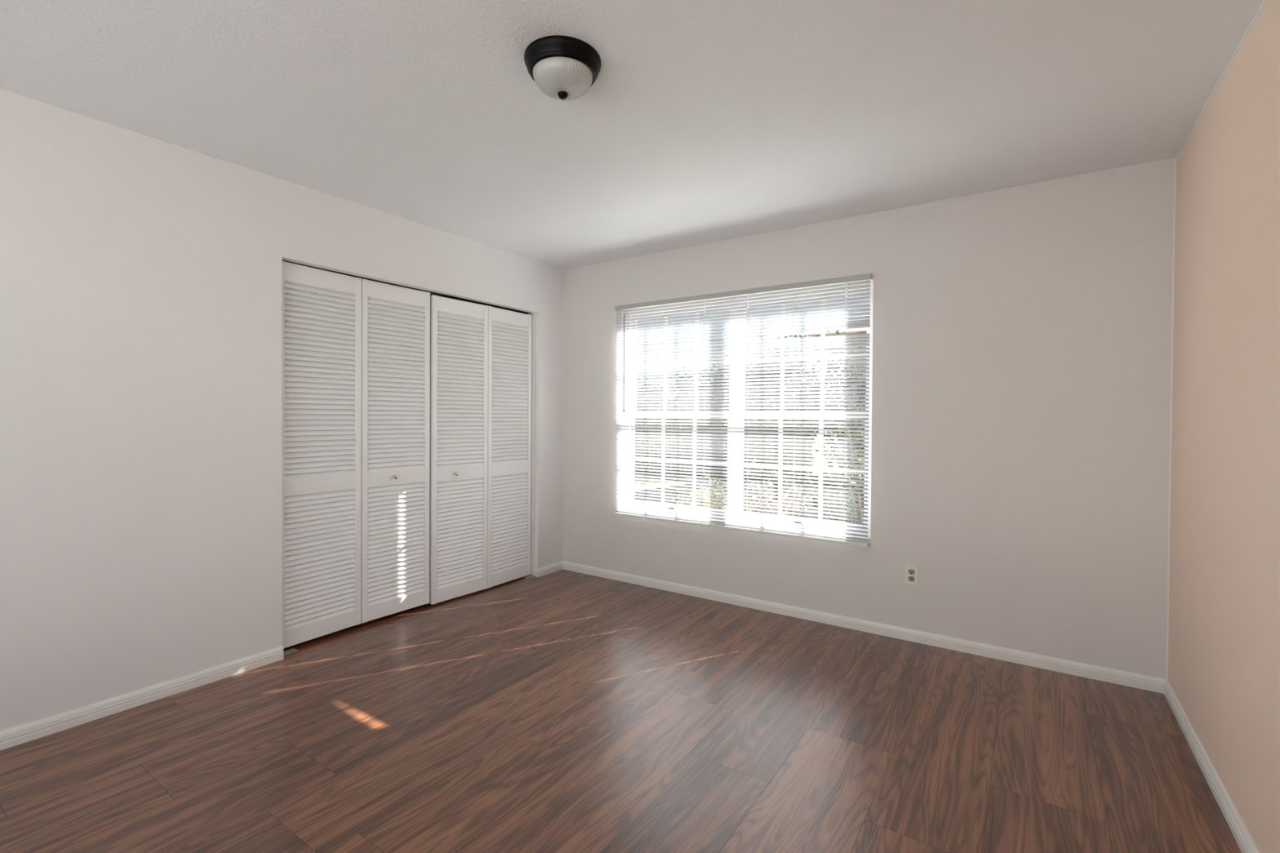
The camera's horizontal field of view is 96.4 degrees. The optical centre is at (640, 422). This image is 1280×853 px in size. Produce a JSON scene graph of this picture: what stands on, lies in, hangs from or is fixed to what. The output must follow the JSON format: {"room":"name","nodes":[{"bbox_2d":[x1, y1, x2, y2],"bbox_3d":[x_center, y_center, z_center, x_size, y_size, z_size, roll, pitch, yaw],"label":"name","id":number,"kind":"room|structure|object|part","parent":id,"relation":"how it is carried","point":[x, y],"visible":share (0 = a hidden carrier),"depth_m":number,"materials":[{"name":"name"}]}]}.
{"room":"empty bedroom","nodes":[
{"label":"empty bedroom","id":0,"kind":"room"},
{"bbox_2d":[0,88,564,732],"bbox_3d":[-1.901,-0.013,2.904,0.115,2.440,4.350,1,1,34],"label":"wall","id":1,"kind":"structure","parent":0,"point":[140,275],"depth_m":2.48,"materials":[{"name":"white paint"}]},
{"bbox_2d":[0,560,563,750],"bbox_3d":[-1.869,1.176,2.889,0.046,0.063,4.350,1,1,34],"label":"baseboard","id":2,"kind":"structure","parent":1,"relation":"attached to","point":[20,735],"depth_m":2.44,"materials":[{"name":"white paint"}]},
{"bbox_2d":[281,259,531,314],"bbox_3d":[-1.376,-0.836,3.710,0.046,0.020,1.812,1,1,34],"label":"closet track","id":3,"kind":"object","parent":1,"relation":"attached to","point":[354,276],"visible":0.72,"depth_m":3.74,"materials":[{"name":"metal"}]},
{"bbox_2d":[281,260,430,648],"bbox_3d":[-1.630,0.170,3.338,0.059,2.017,0.915,1,1,34],"label":"bifold door","id":4,"kind":"structure","parent":3,"relation":"hanging from","point":[356,351],"depth_m":3.29,"materials":[{"name":"white paint"}]},
{"bbox_3d":[-1.763,0.171,3.151,0.028,2.017,0.457,1,1,32],"label":"panel frame","id":5,"kind":"part","parent":4,"relation":"part of","materials":[{"name":"white paint"}]},
{"bbox_3d":[-1.510,0.168,3.536,0.028,2.017,0.452,1,1,35],"label":"panel frame","id":6,"kind":"part","parent":4,"relation":"part of","materials":[{"name":"white paint"}]},
{"bbox_2d":[430,294,532,604],"bbox_3d":[-1.101,0.178,4.080,0.063,2.015,0.884,1,1,34],"label":"bifold door","id":7,"kind":"structure","parent":3,"relation":"hanging from","point":[481,355],"depth_m":4.01,"materials":[{"name":"white paint"}]},
{"bbox_3d":[-1.233,0.179,3.902,0.028,2.015,0.442,1,1,36],"label":"panel frame","id":8,"kind":"part","parent":7,"relation":"part of","materials":[{"name":"white paint"}]},
{"bbox_3d":[-0.981,0.177,4.267,0.028,2.015,0.439,1,1,33],"label":"panel frame","id":9,"kind":"part","parent":7,"relation":"part of","materials":[{"name":"white paint"}]},
{"bbox_2d":[528,312,535,576],"bbox_3d":[-0.860,0.173,4.472,0.074,2.048,0.017,1,1,34],"label":"trim","id":10,"kind":"structure","parent":1,"relation":"attached to","point":[533,331],"depth_m":4.45,"materials":[{"name":"white paint"}]},
{"bbox_2d":[429,296,431,572],"bbox_3d":[-2.274,0.042,3.157,0.785,2.560,4.350,1,1,34],"label":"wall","id":11,"kind":"structure","parent":0,"point":[430,296],"depth_m":4.54,"materials":[{"name":"paint"}]},
{"bbox_2d":[0,568,1241,852],"bbox_3d":[-0.661,1.284,2.070,4.463,0.120,4.350,1,1,34],"label":"floor","id":12,"kind":"structure","parent":0,"point":[562,711],"depth_m":2.15,"materials":[{"name":"brown wood"}]},
{"bbox_2d":[283,648,297,654],"bbox_3d":[-1.859,1.194,3.000,0.050,0.024,0.091,1,1,34],"label":"pivot bracket","id":13,"kind":"object","parent":12,"relation":"on","point":[292,650],"visible":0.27,"depth_m":3.01,"materials":[{"name":"metal"}]},
{"bbox_2d":[523,573,532,577],"bbox_3d":[-0.881,1.185,4.440,0.050,0.024,0.065,1,1,34],"label":"pivot bracket","id":14,"kind":"object","parent":12,"relation":"on","point":[531,575],"visible":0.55,"depth_m":4.44,"materials":[{"name":"metal"}]},
{"bbox_2d":[0,0,1263,269],"bbox_3d":[-0.622,-1.290,2.003,4.783,0.150,4.710,1,1,34],"label":"ceiling","id":15,"kind":"structure","parent":0,"point":[700,122],"depth_m":2.12,"materials":[{"name":"paint"}]},
{"bbox_2d":[524,35,601,100],"bbox_3d":[-0.261,-1.148,1.916,0.255,0.127,0.255,1,1,34],"label":"ceiling light","id":16,"kind":"object","parent":15,"relation":"attached to","point":[563,68],"visible":1,"depth_m":1.84,"materials":[{"name":"white glass"}]},
{"bbox_3d":[-0.261,-1.133,1.916,0.200,0.064,0.200,1,1,34],"label":"lamp shade","id":17,"kind":"part","parent":16,"relation":"part of","materials":[{"name":"white glass"}]},
{"bbox_2d":[562,157,1175,679],"bbox_3d":[0.647,0.053,3.900,4.783,2.560,0.160,1,1,34],"label":"wall","id":18,"kind":"structure","parent":0,"point":[1022,335],"depth_m":3.02,"materials":[{"name":"white paint"}]},
{"bbox_2d":[617,280,873,539],"bbox_3d":[0.620,-0.085,3.894,1.835,1.529,0.138,1,1,34],"label":"window","id":19,"kind":"structure","parent":18,"relation":"in","point":[869,330],"depth_m":3.83,"materials":[{"name":"white plastic"}]},
{"bbox_3d":[0.274,0.277,4.168,0.840,0.707,0.020,1,1,34],"label":"sash","id":20,"kind":"part","parent":19,"relation":"part of","materials":[{"name":"white plastic"}]},
{"bbox_3d":[0.290,-0.427,4.178,0.840,0.790,0.020,1,1,34],"label":"sash","id":21,"kind":"part","parent":19,"relation":"part of","materials":[{"name":"white plastic"}]},
{"bbox_2d":[613,272,872,547],"bbox_3d":[0.567,-0.079,3.815,1.829,1.578,0.066,1,1,34],"label":"blind","id":22,"kind":"object","parent":19,"relation":"attached to","point":[858,322],"visible":1,"depth_m":3.71,"materials":[{"name":"white plastic"}]},
{"bbox_3d":[-0.080,-0.082,4.252,0.003,1.532,0.023,1,1,34],"label":"ladder cord","id":23,"kind":"part","parent":22,"relation":"part of","materials":[{"name":"white fabric"}]},
{"bbox_3d":[0.167,-0.078,4.085,0.001,1.532,0.023,1,1,34],"label":"ladder cord","id":24,"kind":"part","parent":22,"relation":"part of","materials":[{"name":"white fabric"}]},
{"bbox_3d":[0.431,-0.074,3.905,0.003,1.532,0.023,1,1,34],"label":"ladder cord","id":25,"kind":"part","parent":22,"relation":"part of","materials":[{"name":"white fabric"}]},
{"bbox_3d":[0.559,0.700,3.823,1.824,0.020,0.025,1,1,34],"label":"rail","id":26,"kind":"part","parent":22,"relation":"part of","materials":[{"name":"white plastic"}]},
{"bbox_3d":[0.575,-0.852,3.812,1.829,0.032,0.053,1,1,34],"label":"head rail","id":27,"kind":"part","parent":22,"relation":"part of","materials":[{"name":"white plastic"}]},
{"bbox_3d":[0.695,-0.071,3.726,0.003,1.532,0.023,1,1,34],"label":"ladder cord","id":28,"kind":"part","parent":22,"relation":"part of","materials":[{"name":"white fabric"}]},
{"bbox_3d":[0.952,-0.067,3.552,0.001,1.532,0.023,1,1,34],"label":"ladder cord","id":29,"kind":"part","parent":22,"relation":"part of","materials":[{"name":"white fabric"}]},
{"bbox_3d":[1.207,-0.064,3.378,0.003,1.532,0.023,1,1,34],"label":"ladder cord","id":30,"kind":"part","parent":22,"relation":"part of","materials":[{"name":"white fabric"}]},
{"bbox_3d":[0.593,0.673,3.884,1.820,0.014,0.083,1,1,34],"label":"sill","id":31,"kind":"part","parent":19,"relation":"part of","materials":[{"name":"white paint"}]},
{"bbox_3d":[1.019,0.288,3.663,0.840,0.707,0.020,1,1,34],"label":"sash","id":32,"kind":"part","parent":19,"relation":"part of","materials":[{"name":"white plastic"}]},
{"bbox_3d":[1.035,-0.417,3.672,0.840,0.790,0.020,1,1,34],"label":"sash","id":33,"kind":"part","parent":19,"relation":"part of","materials":[{"name":"white plastic"}]},
{"bbox_2d":[562,560,1166,693],"bbox_3d":[0.880,1.186,3.643,3.683,0.063,0.014,1,1,34],"label":"baseboard","id":34,"kind":"structure","parent":18,"relation":"attached to","point":[1077,668],"depth_m":3.22,"materials":[{"name":"white paint"}]},
{"bbox_2d":[905,564,918,586],"bbox_3d":[1.520,0.857,3.211,0.069,0.113,0.008,1,1,34],"label":"wall outlet","id":35,"kind":"object","parent":18,"relation":"attached to","point":[911,571],"visible":1,"depth_m":3.21,"materials":[{"name":"white plastic"}]},
{"bbox_2d":[908,576,915,581],"bbox_3d":[1.518,0.877,3.209,0.034,0.027,0.004,1,1,34],"label":"socket","id":36,"kind":"object","parent":35,"relation":"attached to","point":[910,578],"depth_m":3.21,"materials":[{"name":"beige plastic"}]},
{"bbox_2d":[908,568,915,574],"bbox_3d":[1.519,0.838,3.209,0.034,0.027,0.004,1,1,34],"label":"socket","id":37,"kind":"object","parent":35,"relation":"attached to","point":[911,571],"depth_m":3.21,"materials":[{"name":"beige plastic"}]},
{"bbox_2d":[1165,160,1176,679],"bbox_3d":[2.412,-0.006,2.603,0.007,2.364,0.003,1,1,34],"label":"trim","id":38,"kind":"structure","parent":18,"relation":"attached to","point":[1175,161],"depth_m":2.60,"materials":[{"name":"white paint"}]},
{"bbox_2d":[1168,0,1279,852],"bbox_3d":[1.276,0.091,0.747,0.200,2.560,4.350,1,1,34],"label":"wall","id":39,"kind":"structure","parent":0,"point":[1224,633],"depth_m":1.83,"materials":[{"name":"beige paint"}]},
{"bbox_2d":[1164,680,1259,852],"bbox_3d":[1.180,1.218,0.819,0.014,0.063,4.350,1,1,34],"label":"baseboard","id":40,"kind":"structure","parent":39,"relation":"attached to","point":[1237,826],"depth_m":1.93,"materials":[{"name":"white paint"}]},
{"bbox_2d":[1175,0,1266,159],"bbox_3d":[1.201,-1.184,0.790,0.002,0.013,4.350,1,1,34],"label":"trim","id":41,"kind":"structure","parent":39,"relation":"attached to","point":[1263,3],"depth_m":1.93,"materials":[{"name":"white paint"}]},
{"label":"outside","id":42,"kind":"structure","parent":0,"visible":0},
{"bbox_2d":[634,431,863,510],"bbox_3d":[-0.643,1.696,4.689,120.000,0.300,160.000,1,1,34],"label":"ground","id":43,"kind":"structure","parent":42,"point":[702,476],"depth_m":13.66,"materials":[{"name":"green plant"}]},
{"bbox_2d":[635,377,688,419],"bbox_3d":[0.074,-0.438,27.244,4.098,3.502,3.532,1,1,34],"label":"tree","id":44,"kind":"object","parent":43,"relation":"on","point":[647,378],"visible":0.12,"depth_m":26.24,"materials":[{"name":"green plant"}]},
{"bbox_2d":[659,355,728,421],"bbox_3d":[2.498,-0.637,23.428,3.700,4.014,3.917,0,1,-18],"label":"tree","id":45,"kind":"object","parent":43,"relation":"on","point":[712,356],"visible":0.17,"depth_m":22.95,"materials":[{"name":"green plant"}]},
{"bbox_2d":[666,475,772,513],"bbox_3d":[0.831,1.068,6.430,1.234,0.958,1.379,0,1,-23],"label":"shrub","id":46,"kind":"object","parent":43,"relation":"on","point":[709,476],"visible":0.12,"depth_m":6.44,"materials":[{"name":"green plant"}]},
{"bbox_2d":[635,421,813,479],"bbox_3d":[-1.034,0.660,17.677,12.740,1.490,0.060,1,1,34],"label":"wooden fence","id":47,"kind":"object","parent":43,"relation":"on","point":[704,466],"visible":0.04,"depth_m":15.52,"materials":[{"name":"grey wood"}]},
{"bbox_2d":[711,348,776,431],"bbox_3d":[3.843,-0.744,19.923,2.826,4.320,3.170,0,1,2],"label":"tree","id":48,"kind":"object","parent":43,"relation":"on","point":[774,348],"visible":0.08,"depth_m":19.64,"materials":[{"name":"green plant"}]},
{"bbox_2d":[634,491,863,522],"bbox_3d":[1.256,1.532,7.484,18.000,0.035,6.440,1,1,34],"label":"path","id":49,"kind":"structure","parent":43,"relation":"on","point":[839,512],"depth_m":10.70,"materials":[{"name":"concrete"}]},
{"bbox_2d":[700,457,831,516],"bbox_3d":[1.087,0.927,5.314,1.252,1.261,1.219,1,1,34],"label":"shrub","id":50,"kind":"object","parent":43,"relation":"on","point":[826,495],"visible":0.13,"depth_m":5.30,"materials":[{"name":"green plant"}]},
{"bbox_2d":[743,334,831,453],"bbox_3d":[4.050,-0.618,16.389,2.624,4.146,2.859,0,1,-8],"label":"tree","id":51,"kind":"object","parent":43,"relation":"on","point":[800,335],"visible":0.18,"depth_m":15.98,"materials":[{"name":"green plant"}]},
{"bbox_2d":[800,476,863,521],"bbox_3d":[2.094,1.063,5.739,1.096,1.018,1.344,1,1,34],"label":"shrub","id":52,"kind":"object","parent":43,"relation":"on","point":[833,504],"visible":0.02,"depth_m":5.75,"materials":[{"name":"green plant"}]},
{"bbox_2d":[798,329,866,502],"bbox_3d":[3.977,-0.217,10.854,1.959,3.516,2.114,1,1,34],"label":"bush","id":53,"kind":"object","parent":43,"relation":"on","point":[837,331],"visible":0.17,"depth_m":10.78,"materials":[{"name":"green plant"}]},
{"bbox_2d":[806,315,866,491],"bbox_3d":[9.602,-0.642,12.344,9.900,4.350,7.100,1,1,34],"label":"neighbor house","id":54,"kind":"structure","parent":43,"relation":"on","point":[855,331],"depth_m":12.14,"materials":[{"name":"beige paint"}]},
{"bbox_2d":[813,370,866,523],"bbox_3d":[1.869,0.526,4.561,0.899,2.107,0.852,1,1,34],"label":"shrub","id":55,"kind":"object","parent":43,"relation":"on","point":[828,488],"visible":0.09,"depth_m":4.59,"materials":[{"name":"green plant"}]}
]}

